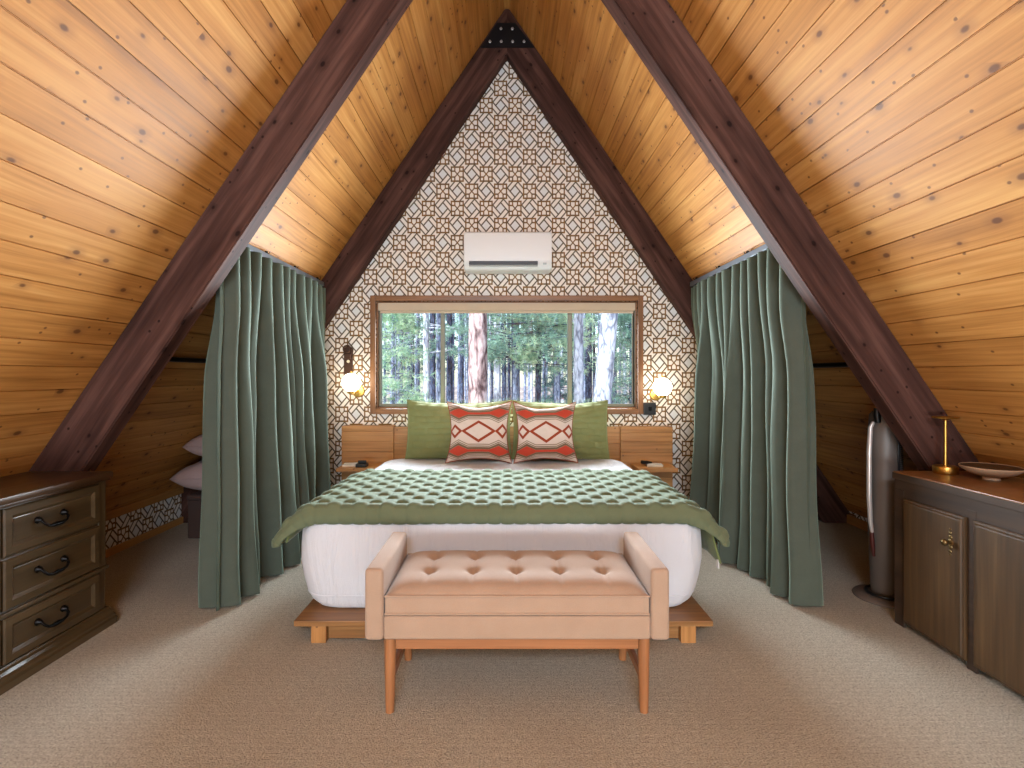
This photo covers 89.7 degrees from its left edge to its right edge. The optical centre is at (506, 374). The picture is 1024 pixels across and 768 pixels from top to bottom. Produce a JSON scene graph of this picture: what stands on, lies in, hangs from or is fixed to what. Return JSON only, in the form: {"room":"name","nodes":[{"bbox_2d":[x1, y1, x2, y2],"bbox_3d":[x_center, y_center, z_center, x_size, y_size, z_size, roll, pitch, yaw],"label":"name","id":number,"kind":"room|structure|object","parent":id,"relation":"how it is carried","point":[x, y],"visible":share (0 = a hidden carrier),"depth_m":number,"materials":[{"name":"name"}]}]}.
{"room":"attic bedroom","nodes":[
{"label":"attic bedroom","id":0,"kind":"room"},
{"bbox_2d":[106,494,180,548],"bbox_3d":[-2.890,1.130,1.000,0.100,0.320,7.200,0,0,0],"label":"wall","id":1,"kind":"structure","parent":0,"point":[122,528],"depth_m":4.00,"materials":[{"name":"paper"}]},
{"bbox_2d":[106,517,182,557],"bbox_3d":[-2.831,1.262,1.000,0.018,0.055,7.200,0,0,0],"label":"baseboard","id":2,"kind":"structure","parent":1,"relation":"attached to","point":[131,542],"depth_m":3.99,"materials":[{"name":"brown wood"}]},
{"bbox_2d":[106,486,183,520],"bbox_3d":[-2.830,0.997,1.000,0.020,0.063,7.200,0,0,0],"label":"trim","id":3,"kind":"structure","parent":1,"relation":"attached to","point":[125,509],"depth_m":3.98,"materials":[{"name":"brown wood"}]},
{"bbox_2d":[0,0,503,510],"bbox_3d":[-1.479,-1.165,1.000,2.954,4.279,7.200,0,0,0],"label":"ceiling","id":4,"kind":"structure","parent":0,"point":[122,122],"depth_m":2.38,"materials":[{"name":"brown wood"}]},
{"bbox_2d":[247,244,323,286],"bbox_3d":[-1.595,-0.795,3.656,0.042,0.058,1.628,0,0,0],"label":"track","id":5,"kind":"object","parent":4,"relation":"attached to","point":[252,248],"visible":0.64,"depth_m":3.64,"materials":[{"name":"grey metal"}]},
{"bbox_2d":[198,247,330,611],"bbox_3d":[-1.540,0.262,3.628,0.290,2.032,1.700,0,0,1],"label":"curtain","id":6,"kind":"object","parent":5,"relation":"hanging from","point":[265,443],"visible":0.87,"depth_m":3.25,"materials":[{"name":"green fabric"}]},
{"bbox_2d":[325,61,696,498],"bbox_3d":[0.000,-0.993,4.680,6.200,4.566,0.160,0,0,0],"label":"wall","id":7,"kind":"structure","parent":0,"point":[506,169],"depth_m":4.60,"materials":[{"name":"paper"}]},
{"bbox_2d":[343,345,353,373],"bbox_3d":[-1.415,-0.137,4.581,0.090,0.262,0.038,0,0,0],"label":"wall plate","id":8,"kind":"object","parent":7,"relation":"attached to","point":[348,351],"visible":0.99,"depth_m":4.59,"materials":[{"name":"brown metal"}]},
{"bbox_2d":[342,371,364,396],"bbox_3d":[-1.327,0.081,4.453,0.157,0.236,0.294,0,0,0],"label":"wall sconce","id":9,"kind":"object","parent":7,"relation":"attached to","point":[351,382],"visible":1,"depth_m":4.34,"materials":[{"name":"white glass"}]},
{"bbox_2d":[370,295,642,413],"bbox_3d":[-0.003,-0.180,4.669,2.431,1.056,0.182,0,0,0],"label":"window","id":10,"kind":"structure","parent":7,"relation":"in","point":[637,315],"depth_m":4.58,"materials":[{"name":"brown wood"}]},
{"bbox_2d":[378,303,634,312],"bbox_3d":[-0.003,-0.600,4.627,2.303,0.092,0.046,0,0,0],"label":"roller blind","id":11,"kind":"object","parent":10,"relation":"attached to","point":[382,307],"visible":1,"depth_m":4.60,"materials":[{"name":"beige fabric"}]},
{"bbox_2d":[504,0,509,9],"bbox_3d":[0.000,-3.219,1.000,0.060,0.055,7.200,0,0,0],"label":"trim","id":12,"kind":"structure","parent":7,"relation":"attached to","point":[506,2],"depth_m":4.44,"materials":[{"name":"brown wood"}]},
{"bbox_2d":[464,232,551,273],"bbox_3d":[0.007,-1.066,4.497,0.752,0.328,0.205,0,0,0],"label":"air conditioner","id":13,"kind":"object","parent":7,"relation":"attached to","point":[484,252],"visible":1,"depth_m":4.40,"materials":[{"name":"white plastic"}]},
{"bbox_2d":[643,402,655,414],"bbox_3d":[1.268,0.299,4.582,0.110,0.110,0.036,0,0,0],"label":"wall outlet","id":14,"kind":"object","parent":7,"relation":"attached to","point":[649,408],"visible":1,"depth_m":4.57,"materials":[{"name":"black plastic"}]},
{"bbox_2d":[649,375,671,400],"bbox_3d":[1.323,0.115,4.453,0.157,0.228,0.294,0,0,0],"label":"wall sconce","id":15,"kind":"object","parent":7,"relation":"attached to","point":[662,387],"visible":1,"depth_m":4.34,"materials":[{"name":"white glass"}]},
{"bbox_2d":[0,520,1023,767],"bbox_3d":[0.000,1.350,1.025,6.400,0.120,7.450,0,0,0],"label":"floor","id":16,"kind":"structure","parent":0,"point":[773,682],"depth_m":2.07,"materials":[{"name":"beige carpet"}]},
{"bbox_2d":[0,471,117,695],"bbox_3d":[-2.264,0.895,2.098,0.452,0.790,1.195,0,0,0],"label":"dresser","id":17,"kind":"object","parent":16,"relation":"on","point":[53,565],"visible":1,"depth_m":2.35,"materials":[{"name":"brown wood"}]},
{"bbox_2d":[187,490,201,537],"bbox_3d":[-2.150,1.119,4.265,0.750,0.342,0.420,0,0,0],"label":"trunk","id":18,"kind":"object","parent":16,"relation":"on","point":[194,503],"visible":0.24,"depth_m":4.06,"materials":[{"name":"brown wood"}]},
{"bbox_2d":[169,461,201,490],"bbox_3d":[-2.290,0.816,4.251,0.705,0.261,0.444,0,0,0],"label":"bed pillow","id":19,"kind":"object","parent":18,"relation":"on","point":[190,476],"visible":0.2,"depth_m":4.05,"materials":[{"name":"fabric"}]},
{"bbox_2d":[182,434,201,455],"bbox_3d":[-2.220,0.561,4.240,0.644,0.250,0.427,0,0,-3],"label":"bed pillow","id":20,"kind":"object","parent":19,"relation":"on","point":[194,446],"visible":0.09,"depth_m":4.03,"materials":[{"name":"fabric"}]},
{"bbox_2d":[29,0,412,470],"bbox_3d":[-1.420,-0.966,2.762,2.840,4.512,0.110,0,0,0],"label":"roof beam","id":21,"kind":"structure","parent":16,"relation":"on","point":[359,30],"depth_m":2.71,"materials":[{"name":"brown wood"}]},
{"bbox_2d":[169,357,205,362],"bbox_3d":[-2.030,-0.095,3.654,0.060,0.060,1.671,0,0,0],"label":"closet rod","id":22,"kind":"object","parent":21,"relation":"attached to","point":[173,359],"visible":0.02,"depth_m":3.26,"materials":[{"name":"black metal"}]},
{"bbox_2d":[181,9,506,522],"bbox_3d":[-1.420,-0.966,4.545,2.840,4.512,0.109,0,0,0],"label":"roof beam","id":23,"kind":"structure","parent":16,"relation":"on","point":[485,65],"depth_m":4.49,"materials":[{"name":"brown wood"}]},
{"bbox_2d":[480,23,534,47],"bbox_3d":[0.004,-2.958,4.479,0.471,0.214,0.020,0,0,0],"label":"gusset plate","id":24,"kind":"object","parent":23,"relation":"attached to","point":[503,35],"visible":1,"depth_m":4.48,"materials":[{"name":"black metal"}]},
{"bbox_2d":[294,425,712,642],"bbox_3d":[0.001,0.868,3.530,2.888,0.844,2.120,0,0,0],"label":"platform bed","id":25,"kind":"object","parent":16,"relation":"on","point":[375,444],"visible":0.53,"depth_m":4.49,"materials":[{"name":"brown wood"}]},
{"bbox_2d":[342,463,356,466],"bbox_3d":[-1.310,0.761,4.370,0.154,0.017,0.114,0,0,-6],"label":"notepad","id":26,"kind":"object","parent":25,"relation":"on","point":[344,464],"visible":0.75,"depth_m":4.32,"materials":[{"name":"beige paper"}]},
{"bbox_2d":[336,463,382,471],"bbox_3d":[-1.245,0.785,4.364,0.330,0.030,0.249,0,0,0],"label":"shelf","id":27,"kind":"object","parent":25,"relation":"attached to","point":[370,465],"depth_m":4.24,"materials":[{"name":"brown wood"}]},
{"bbox_2d":[355,460,367,466],"bbox_3d":[-1.216,0.744,4.320,0.090,0.052,0.080,0,0,0],"label":"charger","id":28,"kind":"object","parent":25,"relation":"on","point":[361,463],"visible":1,"depth_m":4.32,"materials":[{"name":"black plastic"}]},
{"bbox_2d":[301,459,701,607],"bbox_3d":[-0.031,0.948,3.518,2.076,0.462,1.922,0,0,0],"label":"mattress","id":29,"kind":"object","parent":25,"relation":"on","point":[335,558],"visible":0.29,"depth_m":2.56,"materials":[{"name":"white fabric"}]},
{"bbox_2d":[405,399,511,458],"bbox_3d":[-0.411,0.461,4.395,0.907,0.502,0.212,0,0,0],"label":"quilted pillow","id":30,"kind":"object","parent":29,"relation":"on","point":[429,423],"visible":0.52,"depth_m":4.34,"materials":[{"name":"green fabric"}]},
{"bbox_2d":[445,401,511,463],"bbox_3d":[-0.229,0.463,4.205,0.541,0.505,0.182,0,0,0],"label":"throw cushion","id":31,"kind":"object","parent":29,"relation":"on","point":[476,433],"visible":1,"depth_m":4.15,"materials":[{"name":"fabric"}]},
{"bbox_2d":[271,468,729,568],"bbox_3d":[-0.030,0.804,3.033,2.307,0.342,0.994,0,0,0],"label":"quilt","id":32,"kind":"object","parent":29,"relation":"on","point":[369,496],"visible":1,"depth_m":2.64,"materials":[{"name":"green fabric"}]},
{"bbox_2d":[513,401,577,463],"bbox_3d":[0.313,0.465,4.203,0.529,0.498,0.187,0,0,0],"label":"throw cushion","id":33,"kind":"object","parent":29,"relation":"on","point":[542,433],"visible":1,"depth_m":4.15,"materials":[{"name":"fabric"}]},
{"bbox_2d":[512,400,609,458],"bbox_3d":[0.453,0.461,4.372,0.825,0.498,0.200,0,0,1],"label":"quilted pillow","id":34,"kind":"object","parent":29,"relation":"on","point":[589,426],"visible":0.54,"depth_m":4.32,"materials":[{"name":"green fabric"}]},
{"bbox_2d":[645,463,662,466],"bbox_3d":[1.245,0.761,4.360,0.134,0.017,0.104,0,0,6],"label":"notepad","id":35,"kind":"object","parent":25,"relation":"on","point":[651,464],"visible":0.86,"depth_m":4.32,"materials":[{"name":"beige paper"}]},
{"bbox_2d":[631,463,677,471],"bbox_3d":[1.245,0.785,4.364,0.330,0.030,0.249,0,0,0],"label":"shelf","id":36,"kind":"object","parent":25,"relation":"attached to","point":[667,467],"depth_m":4.29,"materials":[{"name":"brown wood"}]},
{"bbox_2d":[365,532,668,713],"bbox_3d":[0.038,1.010,2.167,1.146,0.563,0.475,0,0,0],"label":"upholstered bench","id":37,"kind":"object","parent":16,"relation":"on","point":[445,599],"visible":1,"depth_m":1.95,"materials":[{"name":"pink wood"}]},
{"bbox_2d":[385,550,648,612],"bbox_3d":[0.038,0.847,2.171,0.994,0.114,0.457,0,0,0],"label":"seat cushion","id":38,"kind":"object","parent":37,"relation":"on","point":[445,581],"depth_m":1.99,"materials":[{"name":"leather"}]},
{"bbox_2d":[507,9,848,522],"bbox_3d":[1.490,-0.966,4.545,2.980,4.512,0.109,0,0,0],"label":"roof beam","id":39,"kind":"structure","parent":16,"relation":"on","point":[528,65],"depth_m":4.49,"materials":[{"name":"brown wood"}]},
{"bbox_2d":[601,0,978,470],"bbox_3d":[1.490,-0.966,2.762,2.980,4.512,0.110,0,0,0],"label":"roof beam","id":40,"kind":"structure","parent":16,"relation":"on","point":[654,30],"depth_m":2.71,"materials":[{"name":"brown wood"}]},
{"bbox_2d":[813,362,847,367],"bbox_3d":[2.030,-0.062,3.654,0.060,0.060,1.671,0,0,0],"label":"closet rod","id":41,"kind":"object","parent":40,"relation":"attached to","point":[834,364],"visible":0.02,"depth_m":3.21,"materials":[{"name":"black metal"}]},
{"bbox_2d":[852,408,903,608],"bbox_3d":[2.188,0.740,2.985,0.316,1.100,0.316,0,0,14],"label":"tower fan","id":42,"kind":"object","parent":16,"relation":"on","point":[884,452],"visible":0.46,"depth_m":2.93,"materials":[{"name":"grey plastic"}]},
{"bbox_2d":[897,439,903,470],"bbox_3d":[2.238,0.730,2.923,0.091,0.920,0.017,0,0,-37],"label":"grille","id":43,"kind":"object","parent":42,"relation":"attached to","point":[900,451],"depth_m":2.90,"materials":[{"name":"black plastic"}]},
{"bbox_2d":[892,471,1023,696],"bbox_3d":[2.235,0.895,2.050,0.541,0.790,1.280,0,0,0],"label":"base cabinet","id":44,"kind":"object","parent":16,"relation":"on","point":[959,539],"visible":0.97,"depth_m":2.28,"materials":[{"name":"brown wood"}]},
{"bbox_2d":[931,416,959,474],"bbox_3d":[2.230,0.356,2.620,0.115,0.287,0.115,0,0,0],"label":"stand","id":45,"kind":"object","parent":44,"relation":"on","point":[944,468],"visible":1,"depth_m":2.61,"materials":[{"name":"gold metal"}]},
{"bbox_2d":[931,416,959,419],"bbox_3d":[2.230,0.221,2.620,0.115,0.017,0.115,0,0,0],"label":"tray","id":46,"kind":"object","parent":45,"relation":"on","point":[939,417],"depth_m":2.61,"materials":[{"name":"gold metal"}]},
{"bbox_2d":[958,462,1023,480],"bbox_3d":[2.318,0.468,2.465,0.241,0.062,0.241,0,0,0],"label":"bowl","id":47,"kind":"object","parent":44,"relation":"on","point":[988,471],"visible":1,"depth_m":2.43,"materials":[{"name":"wood"}]},
{"bbox_2d":[510,0,1023,517],"bbox_3d":[1.549,-1.061,1.000,3.094,4.486,7.200,0,0,0],"label":"ceiling","id":48,"kind":"structure","parent":0,"point":[898,125],"depth_m":2.35,"materials":[{"name":"brown wood"}]},
{"bbox_2d":[690,244,767,286],"bbox_3d":[1.595,-0.795,3.656,0.042,0.058,1.628,0,0,0],"label":"track","id":49,"kind":"object","parent":48,"relation":"attached to","point":[764,247],"visible":0.64,"depth_m":3.65,"materials":[{"name":"grey metal"}]},
{"bbox_2d":[689,248,822,605],"bbox_3d":[1.589,0.262,3.641,0.331,2.032,1.676,0,0,0],"label":"curtain","id":50,"kind":"object","parent":49,"relation":"hanging from","point":[754,458],"visible":0.86,"depth_m":3.25,"materials":[{"name":"green fabric"}]},
{"bbox_2d":[848,510,867,521],"bbox_3d":[3.030,1.225,1.000,0.100,0.130,7.200,0,0,0],"label":"wall","id":51,"kind":"structure","parent":0,"point":[850,512],"depth_m":4.38,"materials":[{"name":"paper"}]},
{"bbox_2d":[847,514,867,531],"bbox_3d":[2.971,1.252,1.000,0.018,0.075,7.200,0,0,0],"label":"baseboard","id":52,"kind":"structure","parent":51,"relation":"attached to","point":[852,520],"depth_m":4.35,"materials":[{"name":"brown wood"}]},
{"label":"outside","id":53,"kind":"structure","parent":0,"visible":0},
{"bbox_2d":[382,385,628,403],"bbox_3d":[0.000,3.286,65.500,180.000,1.719,120.000,0,0,0],"label":"ground","id":54,"kind":"structure","parent":53,"point":[421,387],"depth_m":86.88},
{"bbox_2d":[383,324,385,403],"bbox_3d":[-8.209,-4.110,34.552,0.215,16.001,0.246,0,0,0],"label":"pine tree","id":55,"kind":"object","parent":54,"relation":"on","point":[384,370],"visible":0.13,"depth_m":34.51,"materials":[{"name":"grey plant"}]},
{"bbox_2d":[382,323,396,375],"bbox_3d":[-11.643,-3.110,45.816,4.442,14.001,4.825,0,0,0],"label":"pine","id":56,"kind":"object","parent":54,"relation":"on","point":[383,323],"visible":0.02,"depth_m":45.66,"materials":[{"name":"green plant"}]},
{"bbox_2d":[390,314,392,403],"bbox_3d":[-7.263,-4.109,32.758,0.523,16.004,0.299,0,0,0],"label":"pine tree","id":57,"kind":"object","parent":54,"relation":"on","point":[392,314],"visible":0.09,"depth_m":32.70,"materials":[{"name":"grey plant"}]},
{"bbox_2d":[392,319,394,403],"bbox_3d":[-6.589,-3.610,29.981,0.240,15.002,0.269,0,0,0],"label":"pine tree","id":58,"kind":"object","parent":54,"relation":"on","point":[393,400],"visible":0.12,"depth_m":29.94,"materials":[{"name":"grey plant"}]},
{"bbox_2d":[397,317,399,401],"bbox_3d":[-9.611,-4.109,45.671,0.453,16.004,0.366,0,0,0],"label":"pine tree","id":59,"kind":"object","parent":54,"relation":"on","point":[398,363],"visible":0.17,"depth_m":45.56,"materials":[{"name":"grey plant"}]},
{"bbox_2d":[400,329,402,402],"bbox_3d":[-4.899,-3.610,23.983,0.165,15.000,0.212,0,0,0],"label":"pine tree","id":60,"kind":"object","parent":54,"relation":"on","point":[401,329],"visible":0.09,"depth_m":23.93,"materials":[{"name":"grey plant"}]},
{"bbox_2d":[388,315,429,372],"bbox_3d":[-8.751,-3.110,46.877,4.442,14.003,4.825,0,0,0],"label":"pine","id":61,"kind":"object","parent":54,"relation":"on","point":[415,315],"visible":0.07,"depth_m":46.63,"materials":[{"name":"green plant"}]},
{"bbox_2d":[382,313,439,403],"bbox_3d":[-3.325,0.099,14.963,3.353,7.583,2.914,0,0,-10],"label":"young pine","id":62,"kind":"object","parent":54,"relation":"on","point":[403,322],"visible":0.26,"depth_m":14.83,"materials":[{"name":"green plant"}]},
{"bbox_2d":[407,313,414,398],"bbox_3d":[-4.853,-3.609,25.988,0.558,15.004,0.572,0,0,0],"label":"pine tree","id":63,"kind":"object","parent":54,"relation":"on","point":[409,368],"visible":0.06,"depth_m":25.79,"materials":[{"name":"green plant"}]},
{"bbox_2d":[415,314,417,396],"bbox_3d":[-7.042,-4.109,40.141,0.511,16.004,0.279,0,0,0],"label":"pine tree","id":64,"kind":"object","parent":54,"relation":"on","point":[416,314],"visible":0.25,"depth_m":40.05,"materials":[{"name":"grey plant"}]},
{"bbox_2d":[417,314,419,400],"bbox_3d":[-7.767,-4.110,45.273,0.322,16.002,0.343,0,0,0],"label":"pine tree","id":65,"kind":"object","parent":54,"relation":"on","point":[418,361],"visible":0.26,"depth_m":45.22,"materials":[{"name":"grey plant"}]},
{"bbox_2d":[414,315,445,378],"bbox_3d":[-8.446,-3.109,56.778,4.359,14.002,4.769,0,0,0],"label":"pine","id":66,"kind":"object","parent":54,"relation":"on","point":[429,315],"visible":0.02,"depth_m":56.69,"materials":[{"name":"green plant"}]},
{"bbox_2d":[430,313,435,402],"bbox_3d":[-3.450,-3.610,23.970,0.378,15.002,0.388,0,0,0],"label":"pine tree","id":67,"kind":"object","parent":54,"relation":"on","point":[432,315],"visible":0.2,"depth_m":23.86,"materials":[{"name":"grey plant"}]},
{"bbox_2d":[382,313,487,401],"bbox_3d":[-3.120,-3.610,19.931,4.407,15.003,4.175,0,0,-27],"label":"pine tree","id":68,"kind":"object","parent":54,"relation":"on","point":[426,339],"visible":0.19,"depth_m":19.86,"materials":[{"name":"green plant"}]},
{"bbox_2d":[436,313,440,402],"bbox_3d":[-2.792,-3.610,20.970,0.300,15.001,0.325,0,0,0],"label":"pine tree","id":69,"kind":"object","parent":54,"relation":"on","point":[438,315],"visible":0.09,"depth_m":20.91,"materials":[{"name":"grey plant"}]},
{"bbox_2d":[429,313,466,381],"bbox_3d":[-5.289,-3.110,48.633,4.442,14.002,4.825,0,0,0],"label":"pine","id":70,"kind":"object","parent":54,"relation":"on","point":[456,337],"visible":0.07,"depth_m":48.23,"materials":[{"name":"green plant"}]},
{"bbox_2d":[446,313,452,402],"bbox_3d":[-2.469,-3.609,21.989,0.390,15.003,0.400,0,0,0],"label":"pine tree","id":71,"kind":"object","parent":54,"relation":"on","point":[449,360],"visible":0.23,"depth_m":21.92,"materials":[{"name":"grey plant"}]},
{"bbox_2d":[453,313,454,402],"bbox_3d":[-4.005,-4.110,38.449,0.220,16.002,0.236,0,0,0],"label":"pine tree","id":72,"kind":"object","parent":54,"relation":"on","point":[453,313],"visible":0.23,"depth_m":38.42,"materials":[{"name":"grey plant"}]},
{"bbox_2d":[457,314,459,402],"bbox_3d":[-2.817,-4.109,30.521,0.458,16.004,0.254,0,0,0],"label":"pine tree","id":73,"kind":"object","parent":54,"relation":"on","point":[458,373],"visible":0.14,"depth_m":30.47,"materials":[{"name":"grey plant"}]},
{"bbox_2d":[460,313,463,402],"bbox_3d":[-2.289,-3.610,26.026,0.313,15.001,0.321,0,0,0],"label":"pine tree","id":74,"kind":"object","parent":54,"relation":"on","point":[461,337],"visible":0.24,"depth_m":25.94,"materials":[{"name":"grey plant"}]},
{"bbox_2d":[464,319,465,402],"bbox_3d":[-2.696,-4.110,32.632,0.386,16.002,0.173,0,0,-15],"label":"pine tree","id":75,"kind":"object","parent":54,"relation":"on","point":[464,319],"visible":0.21,"depth_m":32.58,"materials":[{"name":"grey plant"}]},
{"bbox_2d":[466,313,468,402],"bbox_3d":[-2.273,-4.109,29.683,0.451,16.004,0.263,0,0,0],"label":"pine tree","id":76,"kind":"object","parent":54,"relation":"on","point":[467,313],"visible":0.1,"depth_m":29.57,"materials":[{"name":"grey plant"}]},
{"bbox_2d":[468,313,486,402],"bbox_3d":[-0.757,-3.609,13.000,0.688,15.006,0.706,0,0,0],"label":"pine tree","id":77,"kind":"object","parent":54,"relation":"on","point":[477,344],"visible":0.17,"depth_m":12.83,"materials":[{"name":"red plant"}]},
{"bbox_2d":[487,322,487,401],"bbox_3d":[-1.264,-4.110,31.631,0.243,16.002,0.250,0,0,0],"label":"pine tree","id":78,"kind":"object","parent":54,"relation":"on","point":[487,322],"visible":0.07,"depth_m":31.61,"materials":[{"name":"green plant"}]},
{"bbox_2d":[488,316,490,401],"bbox_3d":[-1.405,-4.109,41.449,0.410,16.003,0.292,0,0,0],"label":"pine tree","id":79,"kind":"object","parent":54,"relation":"on","point":[489,366],"visible":0.27,"depth_m":41.37,"materials":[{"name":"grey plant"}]},
{"bbox_2d":[488,315,510,401],"bbox_3d":[-1.387,-3.109,46.697,4.442,14.002,4.825,0,0,0],"label":"pine","id":80,"kind":"object","parent":54,"relation":"on","point":[492,367],"visible":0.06,"depth_m":46.55,"materials":[{"name":"green plant"}]},
{"bbox_2d":[453,313,549,401],"bbox_3d":[-0.448,-3.610,22.931,4.407,15.002,4.175,0,0,-27],"label":"pine tree","id":81,"kind":"object","parent":54,"relation":"on","point":[497,372],"visible":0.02,"depth_m":22.88,"materials":[{"name":"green plant"}]},
{"bbox_2d":[502,316,505,400],"bbox_3d":[-0.158,-3.610,28.017,0.337,15.003,0.345,0,0,0],"label":"pine tree","id":82,"kind":"object","parent":54,"relation":"on","point":[504,368],"visible":0.15,"depth_m":27.87,"materials":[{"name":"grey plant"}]},
{"bbox_2d":[507,313,510,399],"bbox_3d":[0.169,-4.110,38.785,0.371,16.003,0.384,0,0,0],"label":"pine tree","id":83,"kind":"object","parent":54,"relation":"on","point":[508,362],"visible":0.26,"depth_m":38.71,"materials":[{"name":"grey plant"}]},
{"bbox_2d":[451,313,573,399],"bbox_3d":[0.276,-0.610,18.324,4.470,9.000,4.602,0,0,-19],"label":"young pine","id":84,"kind":"object","parent":54,"relation":"on","point":[493,353],"visible":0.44,"depth_m":17.72,"materials":[{"name":"green plant"}]},
{"bbox_2d":[513,325,518,400],"bbox_3d":[0.403,-3.609,24.978,0.465,15.003,0.477,0,0,0],"label":"pine tree","id":85,"kind":"object","parent":54,"relation":"on","point":[515,373],"visible":0.09,"depth_m":24.81,"materials":[{"name":"grey plant"}]},
{"bbox_2d":[501,319,534,376],"bbox_3d":[1.182,-3.111,58.108,4.359,14.001,4.769,0,0,0],"label":"pine","id":86,"kind":"object","parent":54,"relation":"on","point":[506,319],"visible":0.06,"depth_m":57.29,"materials":[{"name":"green plant"}]},
{"bbox_2d":[518,313,519,400],"bbox_3d":[1.019,-4.110,45.611,0.363,16.002,0.373,0,0,0],"label":"pine tree","id":87,"kind":"object","parent":54,"relation":"on","point":[518,313],"visible":0.08,"depth_m":45.53,"materials":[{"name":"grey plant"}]},
{"bbox_2d":[523,319,526,401],"bbox_3d":[1.565,-4.109,43.655,0.484,16.004,0.336,0,0,0],"label":"pine tree","id":88,"kind":"object","parent":54,"relation":"on","point":[524,397],"visible":0.16,"depth_m":43.55,"materials":[{"name":"grey plant"}]},
{"bbox_2d":[528,326,529,401],"bbox_3d":[1.744,-4.109,40.252,0.299,16.002,0.301,0,0,0],"label":"pine tree","id":89,"kind":"object","parent":54,"relation":"on","point":[528,326],"visible":0.12,"depth_m":40.13,"materials":[{"name":"grey plant"}]},
{"bbox_2d":[530,326,532,401],"bbox_3d":[1.623,-4.109,35.204,0.478,16.004,0.289,0,0,0],"label":"pine tree","id":90,"kind":"object","parent":54,"relation":"on","point":[531,375],"visible":0.13,"depth_m":35.11,"materials":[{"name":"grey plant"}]},
{"bbox_2d":[535,316,541,401],"bbox_3d":[1.220,-3.610,19.965,0.429,15.003,0.350,0,0,0],"label":"pine tree","id":91,"kind":"object","parent":54,"relation":"on","point":[537,377],"visible":0.12,"depth_m":19.89,"materials":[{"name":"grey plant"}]},
{"bbox_2d":[487,313,598,402],"bbox_3d":[1.450,-0.610,19.372,4.525,9.001,4.552,0,0,-21],"label":"young pine","id":92,"kind":"object","parent":54,"relation":"on","point":[525,356],"visible":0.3,"depth_m":18.65,"materials":[{"name":"green plant"}]},
{"bbox_2d":[542,352,543,402],"bbox_3d":[2.318,-4.110,32.257,0.398,16.003,0.187,0,0,-11],"label":"pine tree","id":93,"kind":"object","parent":54,"relation":"on","point":[543,352],"visible":0.09,"depth_m":32.21,"materials":[{"name":"grey plant"}]},
{"bbox_2d":[541,320,566,376],"bbox_3d":[4.702,-3.109,52.325,4.359,14.002,4.769,0,0,0],"label":"pine","id":94,"kind":"object","parent":54,"relation":"on","point":[563,320],"visible":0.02,"depth_m":51.92,"materials":[{"name":"green plant"}]},
{"bbox_2d":[554,314,559,402],"bbox_3d":[2.128,-3.610,21.979,0.378,15.003,0.388,0,0,0],"label":"pine tree","id":95,"kind":"object","parent":54,"relation":"on","point":[557,378],"visible":0.1,"depth_m":21.90,"materials":[{"name":"grey plant"}]},
{"bbox_2d":[533,313,586,403],"bbox_3d":[2.389,0.126,23.979,3.299,7.530,2.907,0,0,-10],"label":"young pine","id":96,"kind":"object","parent":54,"relation":"on","point":[563,380],"visible":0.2,"depth_m":23.84,"materials":[{"name":"green plant"}]},
{"bbox_2d":[561,348,563,403],"bbox_3d":[4.656,-4.109,43.748,0.495,16.004,0.334,0,0,0],"label":"pine tree","id":97,"kind":"object","parent":54,"relation":"on","point":[562,400],"visible":0.07,"depth_m":43.62,"materials":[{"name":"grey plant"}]},
{"bbox_2d":[574,313,583,403],"bbox_3d":[2.376,-3.610,17.036,0.462,15.002,0.474,0,0,0],"label":"pine tree","id":98,"kind":"object","parent":54,"relation":"on","point":[578,317],"visible":0.27,"depth_m":16.86,"materials":[{"name":"grey plant"}]},
{"bbox_2d":[583,314,584,399],"bbox_3d":[6.172,-4.110,40.916,0.286,16.002,0.309,0,0,0],"label":"pine tree","id":99,"kind":"object","parent":54,"relation":"on","point":[584,314],"visible":0.1,"depth_m":40.80,"materials":[{"name":"grey plant"}]},
{"bbox_2d":[592,313,600,390],"bbox_3d":[10.452,-3.110,62.112,4.359,14.004,4.769,0,0,0],"label":"pine","id":100,"kind":"object","parent":54,"relation":"on","point":[594,346],"visible":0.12,"depth_m":61.93,"materials":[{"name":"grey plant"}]},
{"bbox_2d":[562,313,631,402],"bbox_3d":[4.271,-3.610,26.931,4.407,15.001,4.175,0,0,-27],"label":"pine tree","id":101,"kind":"object","parent":54,"relation":"on","point":[588,382],"visible":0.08,"depth_m":26.87,"materials":[{"name":"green plant"}]},
{"bbox_2d":[592,313,617,403],"bbox_3d":[2.866,-3.602,14.034,1.827,15.047,0.699,0,0,0],"label":"pine tree","id":102,"kind":"object","parent":54,"relation":"on","point":[603,381],"visible":0.2,"depth_m":13.83,"materials":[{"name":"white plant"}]},
{"bbox_2d":[618,313,620,403],"bbox_3d":[6.896,-4.110,31.377,0.316,16.002,0.202,0,0,0],"label":"pine tree","id":103,"kind":"object","parent":54,"relation":"on","point":[620,313],"visible":0.09,"depth_m":31.30,"materials":[{"name":"grey plant"}]},
{"bbox_2d":[613,313,627,402],"bbox_3d":[12.634,-3.109,60.198,4.442,14.004,4.825,0,0,0],"label":"pine","id":104,"kind":"object","parent":54,"relation":"on","point":[614,370],"visible":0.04,"depth_m":60.01,"materials":[{"name":"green plant"}]},
{"bbox_2d":[611,313,631,403],"bbox_3d":[6.122,0.124,25.991,3.364,7.534,2.890,0,0,-12],"label":"young pine","id":105,"kind":"object","parent":54,"relation":"on","point":[623,318],"visible":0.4,"depth_m":25.88,"materials":[{"name":"green plant"}]},
{"bbox_2d":[614,314,631,403],"bbox_3d":[12.539,-3.110,52.300,4.359,14.001,4.769,0,0,0],"label":"pine","id":106,"kind":"object","parent":54,"relation":"on","point":[627,360],"visible":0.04,"depth_m":52.16,"materials":[{"name":"green plant"}]},
{"bbox_2d":[622,333,625,403],"bbox_3d":[6.822,-3.610,30.016,0.240,15.002,0.267,0,0,0],"label":"pine tree","id":107,"kind":"object","parent":54,"relation":"on","point":[623,333],"visible":0.11,"depth_m":29.91,"materials":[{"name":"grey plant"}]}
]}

